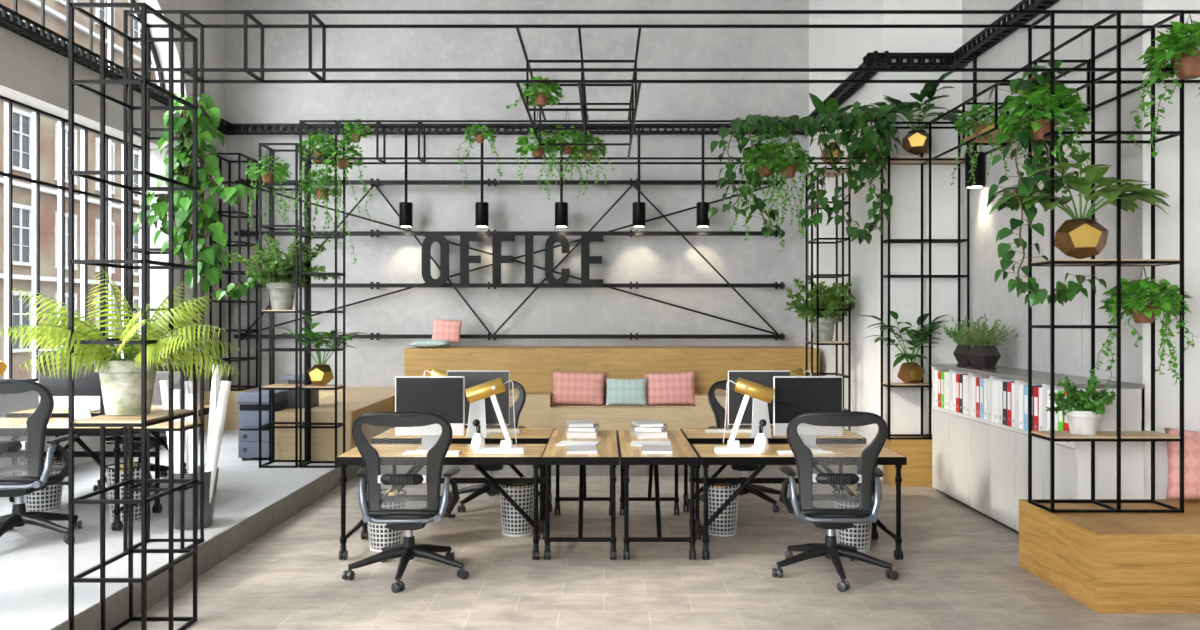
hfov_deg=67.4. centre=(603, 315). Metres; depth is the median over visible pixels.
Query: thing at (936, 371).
ring binder
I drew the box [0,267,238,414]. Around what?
potted fern
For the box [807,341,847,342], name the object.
shelf
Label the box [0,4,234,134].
tray
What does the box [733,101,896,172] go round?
climbing vine
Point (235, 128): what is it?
tray
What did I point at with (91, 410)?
computer monitor
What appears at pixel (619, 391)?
cushion
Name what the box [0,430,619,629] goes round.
platform
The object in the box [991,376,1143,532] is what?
storage cabinet
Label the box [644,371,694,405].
cushion
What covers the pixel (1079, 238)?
potted plant
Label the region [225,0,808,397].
wall
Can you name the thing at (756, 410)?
computer monitor
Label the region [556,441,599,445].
book
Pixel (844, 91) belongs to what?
tray
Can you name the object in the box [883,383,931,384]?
shelf
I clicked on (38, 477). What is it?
office chair
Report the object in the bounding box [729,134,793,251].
hanging plant
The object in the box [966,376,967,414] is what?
ring binder
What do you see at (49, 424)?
keyboard
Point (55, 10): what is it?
house
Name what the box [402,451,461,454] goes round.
keyboard
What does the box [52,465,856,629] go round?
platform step
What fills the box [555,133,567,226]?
pendant spotlight
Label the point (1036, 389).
ring binder
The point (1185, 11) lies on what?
frame
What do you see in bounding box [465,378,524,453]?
desk lamp
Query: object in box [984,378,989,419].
ring binder
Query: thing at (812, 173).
shelf
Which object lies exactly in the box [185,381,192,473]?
drawing
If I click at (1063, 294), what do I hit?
hanging plant
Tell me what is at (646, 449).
book
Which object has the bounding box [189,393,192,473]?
drawing
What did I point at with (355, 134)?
hanging plant
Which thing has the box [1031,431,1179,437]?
shelf
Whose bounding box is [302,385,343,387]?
shelf
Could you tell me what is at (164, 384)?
drawing
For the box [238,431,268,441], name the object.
paper tray
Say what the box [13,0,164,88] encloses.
window
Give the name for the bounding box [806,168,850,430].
rack
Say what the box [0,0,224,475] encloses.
wall
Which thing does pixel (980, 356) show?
pot
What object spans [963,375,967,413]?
ring binder
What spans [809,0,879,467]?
wall
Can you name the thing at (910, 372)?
potted plant
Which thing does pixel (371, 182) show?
frame
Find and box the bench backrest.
[404,346,819,392]
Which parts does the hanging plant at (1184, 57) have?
pot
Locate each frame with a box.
[183,10,1051,82]
[234,178,784,339]
[338,120,888,163]
[516,28,640,158]
[931,29,1150,159]
[1156,10,1199,82]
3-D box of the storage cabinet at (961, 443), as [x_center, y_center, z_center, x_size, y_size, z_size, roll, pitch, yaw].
[3.438,1.097,8.113,0.475,1.205,1.326,0,0,0]
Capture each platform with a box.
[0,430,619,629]
[1019,499,1199,612]
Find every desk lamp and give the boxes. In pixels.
[0,360,6,375]
[424,368,446,375]
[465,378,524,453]
[714,378,774,453]
[791,368,810,375]
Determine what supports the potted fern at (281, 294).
on the rack at (272, 386)
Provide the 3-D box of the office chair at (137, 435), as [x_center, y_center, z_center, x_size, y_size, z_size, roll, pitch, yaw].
[-4.138,0.948,8.011,0.773,1.102,0.812,0,0,17]
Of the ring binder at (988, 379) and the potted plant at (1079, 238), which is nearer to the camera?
the potted plant at (1079, 238)
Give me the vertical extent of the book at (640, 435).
0.050 m
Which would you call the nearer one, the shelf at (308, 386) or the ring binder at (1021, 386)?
the ring binder at (1021, 386)
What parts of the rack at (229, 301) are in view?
post, post, post, post, post, post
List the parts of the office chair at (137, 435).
seat frame, leg, frame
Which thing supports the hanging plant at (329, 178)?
hanging from the rack at (309, 387)
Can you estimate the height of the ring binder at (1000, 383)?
0.345 m
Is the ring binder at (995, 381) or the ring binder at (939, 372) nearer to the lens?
the ring binder at (995, 381)
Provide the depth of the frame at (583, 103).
6.91 m
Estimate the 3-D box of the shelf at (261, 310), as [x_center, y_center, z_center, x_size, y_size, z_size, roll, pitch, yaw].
[-3.220,-0.049,9.075,0.352,0.023,0.342,0,0,0]
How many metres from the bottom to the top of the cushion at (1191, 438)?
0.496 m
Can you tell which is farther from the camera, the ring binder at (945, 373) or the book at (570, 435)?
the ring binder at (945, 373)
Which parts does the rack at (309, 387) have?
post, post, post, post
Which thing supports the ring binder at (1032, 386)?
in the storage cabinet at (1009, 445)
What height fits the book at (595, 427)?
0.036 m
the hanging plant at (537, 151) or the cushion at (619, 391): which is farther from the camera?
the cushion at (619, 391)
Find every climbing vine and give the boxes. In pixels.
[133,93,253,292]
[198,265,265,300]
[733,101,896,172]
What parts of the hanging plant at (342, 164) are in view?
pot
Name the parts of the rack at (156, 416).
post, post, post, post, post, post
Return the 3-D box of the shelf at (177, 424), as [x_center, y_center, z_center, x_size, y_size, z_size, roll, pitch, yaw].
[-2.850,0.712,5.840,0.352,0.023,0.272,0,0,0]
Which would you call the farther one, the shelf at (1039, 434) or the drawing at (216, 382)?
the drawing at (216, 382)
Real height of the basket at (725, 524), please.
0.442 m
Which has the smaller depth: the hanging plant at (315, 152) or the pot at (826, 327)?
the hanging plant at (315, 152)
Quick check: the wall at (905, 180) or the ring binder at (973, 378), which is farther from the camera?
the wall at (905, 180)
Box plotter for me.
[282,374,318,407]
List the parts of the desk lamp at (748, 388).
cord, arm, lamp shade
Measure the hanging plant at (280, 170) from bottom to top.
1.001 m
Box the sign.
[421,234,603,286]
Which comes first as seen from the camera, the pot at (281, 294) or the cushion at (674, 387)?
the pot at (281, 294)
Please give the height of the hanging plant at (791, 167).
1.085 m
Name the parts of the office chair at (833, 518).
armrest, leg, leg, seat, seat frame, leg, frame, leg, leg, armrest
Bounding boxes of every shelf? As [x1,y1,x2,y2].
[74,409,193,422]
[127,421,200,427]
[261,310,307,310]
[261,384,307,387]
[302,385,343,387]
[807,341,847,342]
[808,170,845,176]
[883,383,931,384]
[886,161,962,163]
[1031,259,1179,264]
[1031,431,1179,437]
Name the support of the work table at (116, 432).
on the platform at (33, 559)
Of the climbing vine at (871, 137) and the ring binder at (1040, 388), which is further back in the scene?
the climbing vine at (871, 137)
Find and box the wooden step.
[883,436,931,486]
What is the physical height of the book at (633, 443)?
0.010 m
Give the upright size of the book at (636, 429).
0.036 m
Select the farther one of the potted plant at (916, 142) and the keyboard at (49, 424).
the potted plant at (916, 142)
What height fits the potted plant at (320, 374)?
0.783 m
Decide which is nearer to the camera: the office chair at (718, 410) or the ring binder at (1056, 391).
the ring binder at (1056, 391)
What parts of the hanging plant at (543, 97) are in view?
stem, pot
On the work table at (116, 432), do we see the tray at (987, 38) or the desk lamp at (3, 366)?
the desk lamp at (3, 366)
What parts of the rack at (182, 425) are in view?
post, post, post, post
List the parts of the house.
pane, pane, pane, pane, pane, pane, pane, pane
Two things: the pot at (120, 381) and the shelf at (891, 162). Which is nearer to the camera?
the pot at (120, 381)
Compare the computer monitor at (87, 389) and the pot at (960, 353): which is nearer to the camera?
the computer monitor at (87, 389)
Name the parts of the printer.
door, scanner lid, panel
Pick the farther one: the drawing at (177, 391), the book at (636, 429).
the book at (636, 429)
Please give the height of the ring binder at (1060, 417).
0.345 m
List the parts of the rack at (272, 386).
post, post, post, post, post, post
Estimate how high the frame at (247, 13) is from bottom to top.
0.385 m
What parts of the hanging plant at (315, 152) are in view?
pot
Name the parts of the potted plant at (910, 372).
stem, pot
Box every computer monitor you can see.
[39,349,99,422]
[56,346,115,412]
[395,376,464,450]
[447,371,509,437]
[728,371,790,437]
[773,376,842,450]
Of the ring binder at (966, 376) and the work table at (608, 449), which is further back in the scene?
the ring binder at (966, 376)
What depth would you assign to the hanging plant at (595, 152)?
8.54 m
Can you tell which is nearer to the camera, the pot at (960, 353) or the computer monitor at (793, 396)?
the computer monitor at (793, 396)
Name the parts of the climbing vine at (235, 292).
stem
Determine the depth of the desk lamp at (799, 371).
7.58 m
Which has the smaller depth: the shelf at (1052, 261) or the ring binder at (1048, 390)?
the shelf at (1052, 261)
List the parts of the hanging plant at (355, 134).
stem, pot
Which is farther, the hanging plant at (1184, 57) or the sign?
the sign
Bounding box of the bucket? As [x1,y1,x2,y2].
[167,466,218,529]
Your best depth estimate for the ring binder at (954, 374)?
8.27 m
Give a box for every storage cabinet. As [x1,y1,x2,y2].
[932,367,995,520]
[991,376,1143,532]
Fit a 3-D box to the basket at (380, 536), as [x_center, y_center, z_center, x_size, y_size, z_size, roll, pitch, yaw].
[-1.600,1.479,6.600,0.301,0.442,0.301,0,0,39]
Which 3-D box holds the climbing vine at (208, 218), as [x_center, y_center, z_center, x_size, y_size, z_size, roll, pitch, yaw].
[-2.617,-0.787,5.705,0.706,1.289,0.410,0,0,13]
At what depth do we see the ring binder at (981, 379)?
7.66 m
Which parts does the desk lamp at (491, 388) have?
lamp shade, arm, cord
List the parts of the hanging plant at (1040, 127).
pot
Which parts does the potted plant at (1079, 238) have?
stem, pot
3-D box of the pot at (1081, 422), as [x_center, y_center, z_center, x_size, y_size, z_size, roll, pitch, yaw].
[3.119,0.701,5.860,0.224,0.180,0.224,0,0,0]
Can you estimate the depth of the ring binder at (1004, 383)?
7.22 m
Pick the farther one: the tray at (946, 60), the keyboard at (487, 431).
the tray at (946, 60)
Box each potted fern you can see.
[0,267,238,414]
[226,233,340,309]
[784,271,855,340]
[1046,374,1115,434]
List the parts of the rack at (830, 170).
post, post, post, post, post, post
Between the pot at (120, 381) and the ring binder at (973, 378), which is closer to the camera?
the pot at (120, 381)
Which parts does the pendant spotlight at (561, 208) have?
lamp shade, rod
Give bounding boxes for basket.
[20,457,64,511]
[105,461,150,522]
[366,489,406,551]
[499,477,533,536]
[708,476,739,536]
[832,486,873,551]
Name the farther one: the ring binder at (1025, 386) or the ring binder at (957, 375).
the ring binder at (957, 375)
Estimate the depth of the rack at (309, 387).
8.89 m
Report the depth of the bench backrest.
11.55 m
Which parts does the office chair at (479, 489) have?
leg, leg, leg, frame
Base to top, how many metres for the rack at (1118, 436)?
3.180 m
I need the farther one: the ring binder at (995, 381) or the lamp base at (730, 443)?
the ring binder at (995, 381)
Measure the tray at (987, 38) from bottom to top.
0.130 m
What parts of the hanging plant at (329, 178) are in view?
pot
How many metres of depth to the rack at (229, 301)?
12.19 m
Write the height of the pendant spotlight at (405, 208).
1.350 m
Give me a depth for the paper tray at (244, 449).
9.31 m
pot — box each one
[94,358,160,414]
[266,283,294,309]
[809,318,836,340]
[953,344,971,364]
[967,345,1000,367]
[1064,410,1101,434]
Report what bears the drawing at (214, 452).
in the bucket
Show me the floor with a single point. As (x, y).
(959, 568)
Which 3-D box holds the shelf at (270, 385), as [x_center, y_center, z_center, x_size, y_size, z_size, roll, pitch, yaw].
[-3.220,0.712,9.075,0.352,0.023,0.342,0,0,0]
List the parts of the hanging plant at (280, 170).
pot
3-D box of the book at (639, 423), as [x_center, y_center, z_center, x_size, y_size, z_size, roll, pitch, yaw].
[0.355,0.876,7.330,0.200,0.028,0.260,0,0,-13]
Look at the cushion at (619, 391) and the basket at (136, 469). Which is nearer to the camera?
the basket at (136, 469)
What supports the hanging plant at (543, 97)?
hanging from the frame at (583, 103)
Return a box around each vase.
[470,419,484,453]
[754,419,768,453]
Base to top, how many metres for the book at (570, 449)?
0.022 m
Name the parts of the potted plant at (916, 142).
stem, pot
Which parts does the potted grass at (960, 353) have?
stem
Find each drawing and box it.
[160,380,174,472]
[174,389,179,473]
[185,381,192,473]
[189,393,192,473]
[204,365,222,471]
[206,381,231,502]
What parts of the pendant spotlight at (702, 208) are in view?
lamp shade, rod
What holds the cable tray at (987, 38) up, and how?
attached to the wall at (994, 300)
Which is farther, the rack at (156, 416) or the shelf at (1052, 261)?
the shelf at (1052, 261)
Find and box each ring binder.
[935,370,948,406]
[938,371,940,406]
[941,371,948,407]
[944,372,946,408]
[947,372,948,409]
[953,373,967,410]
[956,374,958,411]
[959,374,967,412]
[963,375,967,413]
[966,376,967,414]
[972,377,975,416]
[976,377,989,417]
[980,378,983,418]
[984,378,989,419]
[988,379,989,420]
[994,380,1014,422]
[998,381,1014,423]
[1003,382,1006,424]
[1007,382,1014,426]
[1012,383,1014,426]
[1019,384,1041,429]
[1024,385,1041,430]
[1032,386,1041,430]
[1034,387,1038,430]
[1039,387,1041,430]
[1047,389,1063,430]
[1055,390,1064,430]
[1058,391,1065,430]
[1064,392,1069,430]
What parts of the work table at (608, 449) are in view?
leg, leg, leg, leg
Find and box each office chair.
[0,379,82,543]
[93,359,189,491]
[342,412,468,592]
[449,380,525,512]
[699,380,781,512]
[772,411,898,591]
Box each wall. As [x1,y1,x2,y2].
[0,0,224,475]
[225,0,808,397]
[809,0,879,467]
[880,0,961,480]
[962,0,1142,383]
[1143,0,1199,498]
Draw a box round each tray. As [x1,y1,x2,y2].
[0,0,1059,134]
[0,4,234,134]
[223,123,805,134]
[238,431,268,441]
[238,443,268,456]
[798,51,888,134]
[863,53,967,67]
[947,0,1059,67]
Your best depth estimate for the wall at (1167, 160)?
6.14 m
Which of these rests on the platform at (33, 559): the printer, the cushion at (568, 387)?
the printer
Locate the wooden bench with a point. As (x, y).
(537, 411)
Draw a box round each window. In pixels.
[0,95,168,382]
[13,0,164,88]
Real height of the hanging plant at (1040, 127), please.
0.789 m
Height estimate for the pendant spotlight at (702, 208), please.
1.350 m
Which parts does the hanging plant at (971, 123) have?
pot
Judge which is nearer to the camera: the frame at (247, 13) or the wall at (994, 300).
the frame at (247, 13)
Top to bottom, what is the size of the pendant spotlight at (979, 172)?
1.326 m
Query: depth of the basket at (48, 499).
6.87 m
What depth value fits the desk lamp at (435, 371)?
7.58 m
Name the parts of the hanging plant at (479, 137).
pot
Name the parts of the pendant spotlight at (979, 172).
lamp shade, rod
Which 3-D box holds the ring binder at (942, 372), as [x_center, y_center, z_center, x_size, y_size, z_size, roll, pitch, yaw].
[3.374,0.702,8.562,0.312,0.345,0.075,0,0,0]
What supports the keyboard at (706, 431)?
on the work table at (693, 435)
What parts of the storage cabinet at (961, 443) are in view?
door, door, door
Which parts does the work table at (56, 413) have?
leg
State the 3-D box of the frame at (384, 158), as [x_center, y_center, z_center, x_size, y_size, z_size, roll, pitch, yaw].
[0.095,-1.742,9.040,5.450,0.386,0.299,0,0,0]
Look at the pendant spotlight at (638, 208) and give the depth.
12.25 m
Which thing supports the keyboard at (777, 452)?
on the work table at (707, 456)
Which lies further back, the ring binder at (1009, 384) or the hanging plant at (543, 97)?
the ring binder at (1009, 384)
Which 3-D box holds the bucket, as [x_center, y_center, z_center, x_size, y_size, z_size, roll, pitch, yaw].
[-2.930,1.298,6.420,0.344,0.405,0.344,0,0,0]
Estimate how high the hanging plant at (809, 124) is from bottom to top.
1.388 m
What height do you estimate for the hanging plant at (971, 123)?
0.750 m
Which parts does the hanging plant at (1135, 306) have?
pot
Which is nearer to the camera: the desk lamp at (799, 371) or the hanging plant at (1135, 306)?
the hanging plant at (1135, 306)
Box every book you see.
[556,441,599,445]
[566,428,596,438]
[566,445,596,453]
[567,420,593,426]
[568,423,598,431]
[630,441,669,445]
[631,428,666,438]
[632,420,663,427]
[634,424,666,431]
[642,445,672,453]
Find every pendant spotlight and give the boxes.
[399,128,412,226]
[475,131,488,226]
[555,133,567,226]
[632,128,645,226]
[696,128,709,226]
[965,52,984,187]
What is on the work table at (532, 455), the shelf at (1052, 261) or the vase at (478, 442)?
the vase at (478, 442)
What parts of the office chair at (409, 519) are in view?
armrest, leg, leg, frame, leg, seat frame, seat, leg, leg, armrest, lever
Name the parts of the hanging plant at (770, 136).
stem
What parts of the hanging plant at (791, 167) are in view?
pot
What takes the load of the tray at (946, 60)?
on the cable tray at (987, 38)
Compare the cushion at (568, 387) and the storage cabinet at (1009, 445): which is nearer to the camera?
the storage cabinet at (1009, 445)
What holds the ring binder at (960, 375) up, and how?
in the storage cabinet at (961, 443)
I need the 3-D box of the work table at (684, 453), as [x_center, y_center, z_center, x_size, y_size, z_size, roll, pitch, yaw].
[0.387,1.338,6.975,0.546,0.720,1.476,0,0,0]
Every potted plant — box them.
[274,309,366,384]
[791,93,854,165]
[860,311,950,383]
[866,72,966,154]
[988,152,1170,258]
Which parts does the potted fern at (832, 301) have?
stem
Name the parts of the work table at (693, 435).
leg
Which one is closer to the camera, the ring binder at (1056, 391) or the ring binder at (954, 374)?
the ring binder at (1056, 391)
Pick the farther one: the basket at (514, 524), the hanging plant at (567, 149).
the hanging plant at (567, 149)
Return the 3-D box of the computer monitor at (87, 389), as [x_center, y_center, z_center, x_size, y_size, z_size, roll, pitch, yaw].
[-3.900,0.510,6.622,0.510,0.535,0.183,0,0,0]
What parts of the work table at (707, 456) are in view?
leg, leg, rail, leg, leg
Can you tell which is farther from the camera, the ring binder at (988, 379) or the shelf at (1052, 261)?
the ring binder at (988, 379)
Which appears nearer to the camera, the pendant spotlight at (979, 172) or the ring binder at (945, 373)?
the ring binder at (945, 373)
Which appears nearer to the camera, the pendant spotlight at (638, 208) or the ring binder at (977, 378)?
the ring binder at (977, 378)
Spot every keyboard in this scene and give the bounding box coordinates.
[20,423,67,426]
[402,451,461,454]
[486,430,521,432]
[704,430,750,432]
[776,451,834,454]
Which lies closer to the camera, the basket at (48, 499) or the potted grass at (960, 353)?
the basket at (48, 499)
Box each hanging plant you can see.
[244,145,294,236]
[287,123,347,213]
[298,145,356,263]
[316,131,372,220]
[340,119,373,149]
[457,123,501,187]
[506,76,563,108]
[515,111,565,199]
[537,111,597,200]
[559,117,615,194]
[708,103,902,243]
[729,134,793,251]
[748,123,800,191]
[766,130,822,238]
[951,102,1018,188]
[986,60,1106,306]
[997,83,1092,197]
[1089,267,1196,387]
[1126,15,1199,157]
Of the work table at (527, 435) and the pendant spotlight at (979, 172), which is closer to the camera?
the work table at (527, 435)
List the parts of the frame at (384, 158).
frame, frame, rail, rail, rail, rail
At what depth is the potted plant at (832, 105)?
10.04 m
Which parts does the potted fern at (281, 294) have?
stem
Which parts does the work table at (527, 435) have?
leg, leg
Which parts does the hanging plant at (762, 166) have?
pot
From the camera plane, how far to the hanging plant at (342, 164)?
8.95 m
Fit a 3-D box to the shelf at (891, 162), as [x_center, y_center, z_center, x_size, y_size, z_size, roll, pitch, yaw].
[3.235,-1.569,9.085,0.782,0.023,0.222,0,0,0]
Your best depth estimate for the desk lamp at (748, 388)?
6.38 m
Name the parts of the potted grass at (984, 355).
stem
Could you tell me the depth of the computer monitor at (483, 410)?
7.29 m
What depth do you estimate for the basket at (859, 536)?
6.50 m
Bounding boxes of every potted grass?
[942,316,995,365]
[954,314,1017,368]
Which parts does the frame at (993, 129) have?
frame, frame, rail, rail, frame, rail, rail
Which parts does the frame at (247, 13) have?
frame, frame, rail, rail, rail, rail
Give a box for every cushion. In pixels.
[410,339,453,347]
[431,319,461,342]
[551,371,605,405]
[606,378,647,405]
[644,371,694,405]
[1164,428,1199,499]
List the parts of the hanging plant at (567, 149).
pot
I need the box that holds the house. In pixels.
[0,0,156,378]
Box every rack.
[68,3,197,629]
[123,10,203,551]
[209,153,257,390]
[259,143,308,467]
[299,120,344,467]
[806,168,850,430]
[881,122,969,439]
[1028,10,1183,512]
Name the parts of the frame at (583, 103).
rail, rail, frame, rail, rail, frame, frame, rail, rail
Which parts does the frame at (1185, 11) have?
rail, rail, rail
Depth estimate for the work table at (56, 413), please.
7.33 m
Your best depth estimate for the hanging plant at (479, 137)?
9.03 m
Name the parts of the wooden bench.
panel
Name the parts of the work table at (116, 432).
rail, leg, leg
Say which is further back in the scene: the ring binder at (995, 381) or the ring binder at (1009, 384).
the ring binder at (995, 381)
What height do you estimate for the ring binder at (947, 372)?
0.345 m
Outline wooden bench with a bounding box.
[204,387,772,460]
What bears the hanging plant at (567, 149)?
hanging from the frame at (583, 103)
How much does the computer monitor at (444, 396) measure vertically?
0.535 m
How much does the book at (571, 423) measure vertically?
0.028 m
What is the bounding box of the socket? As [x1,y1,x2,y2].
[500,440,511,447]
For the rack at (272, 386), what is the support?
on the platform at (33, 559)
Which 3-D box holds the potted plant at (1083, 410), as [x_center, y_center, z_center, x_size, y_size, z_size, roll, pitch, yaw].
[3.113,0.583,5.877,0.398,0.416,0.416,0,0,32]
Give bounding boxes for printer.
[237,390,287,459]
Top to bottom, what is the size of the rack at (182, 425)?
3.435 m
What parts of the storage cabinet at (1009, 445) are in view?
door, door, door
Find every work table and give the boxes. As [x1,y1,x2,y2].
[0,418,161,530]
[6,405,209,501]
[335,444,546,559]
[371,428,554,526]
[541,430,619,559]
[617,430,698,559]
[680,428,865,526]
[691,444,906,559]
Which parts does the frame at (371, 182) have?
rod, rod, rail, rail, rail, rail, rod, rod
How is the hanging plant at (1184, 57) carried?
hanging from the frame at (1185, 11)
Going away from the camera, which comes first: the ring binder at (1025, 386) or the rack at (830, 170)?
the ring binder at (1025, 386)
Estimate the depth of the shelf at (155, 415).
4.66 m
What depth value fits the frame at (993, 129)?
7.29 m
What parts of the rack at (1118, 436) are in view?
post, post, post, post, post, post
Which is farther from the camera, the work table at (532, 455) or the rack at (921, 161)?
the rack at (921, 161)
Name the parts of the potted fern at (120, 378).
stem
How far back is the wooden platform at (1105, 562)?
5.21 m
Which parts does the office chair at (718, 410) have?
frame, leg, leg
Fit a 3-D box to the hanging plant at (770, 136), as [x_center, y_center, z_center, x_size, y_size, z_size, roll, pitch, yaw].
[1.724,-1.612,9.083,0.514,0.746,0.539,0,0,-30]
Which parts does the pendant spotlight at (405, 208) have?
lamp shade, rod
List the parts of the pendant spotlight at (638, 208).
lamp shade, rod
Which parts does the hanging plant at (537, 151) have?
pot, stem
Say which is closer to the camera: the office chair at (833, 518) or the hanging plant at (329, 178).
the office chair at (833, 518)
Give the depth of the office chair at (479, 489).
8.16 m
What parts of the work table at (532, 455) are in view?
leg, rail, leg, leg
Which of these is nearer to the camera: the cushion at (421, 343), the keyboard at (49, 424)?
the keyboard at (49, 424)
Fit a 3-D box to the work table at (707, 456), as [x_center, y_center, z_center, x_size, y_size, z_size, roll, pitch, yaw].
[1.383,1.338,6.562,1.431,0.720,0.651,0,0,0]
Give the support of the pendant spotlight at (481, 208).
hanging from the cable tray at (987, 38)
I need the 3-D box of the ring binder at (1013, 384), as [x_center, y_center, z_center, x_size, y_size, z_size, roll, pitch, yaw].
[3.374,0.702,7.074,0.312,0.345,0.075,0,0,0]
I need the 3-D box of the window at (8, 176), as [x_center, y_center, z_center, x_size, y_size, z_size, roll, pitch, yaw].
[-5.435,-0.675,7.225,0.390,2.710,7.450,0,0,0]
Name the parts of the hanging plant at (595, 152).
stem, pot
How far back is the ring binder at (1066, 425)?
6.27 m
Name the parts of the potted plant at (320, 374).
stem, pot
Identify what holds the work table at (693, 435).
on the floor
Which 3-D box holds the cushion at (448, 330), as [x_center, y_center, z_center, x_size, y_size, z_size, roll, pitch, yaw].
[-2.120,0.202,12.124,0.400,0.325,0.183,0,0,-4]
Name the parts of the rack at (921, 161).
post, post, post, post, post, post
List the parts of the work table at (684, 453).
leg, leg, leg, leg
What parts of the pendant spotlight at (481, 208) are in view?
lamp shade, rod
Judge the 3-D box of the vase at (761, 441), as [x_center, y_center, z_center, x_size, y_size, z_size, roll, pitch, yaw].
[1.115,0.856,6.400,0.105,0.244,0.107,0,0,0]
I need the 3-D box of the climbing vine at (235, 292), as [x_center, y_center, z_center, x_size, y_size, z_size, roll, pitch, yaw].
[-3.060,-0.287,7.519,0.396,0.371,2.953,0,0,-20]
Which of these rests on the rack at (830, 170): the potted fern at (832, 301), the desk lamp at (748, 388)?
the potted fern at (832, 301)
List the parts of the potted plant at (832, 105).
pot, stem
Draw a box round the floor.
[119,476,1199,629]
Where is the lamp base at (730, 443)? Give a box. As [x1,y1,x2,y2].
[727,440,739,447]
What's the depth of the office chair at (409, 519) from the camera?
5.74 m
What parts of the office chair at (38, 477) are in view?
leg, leg, frame, seat, seat frame, leg, armrest, leg, lever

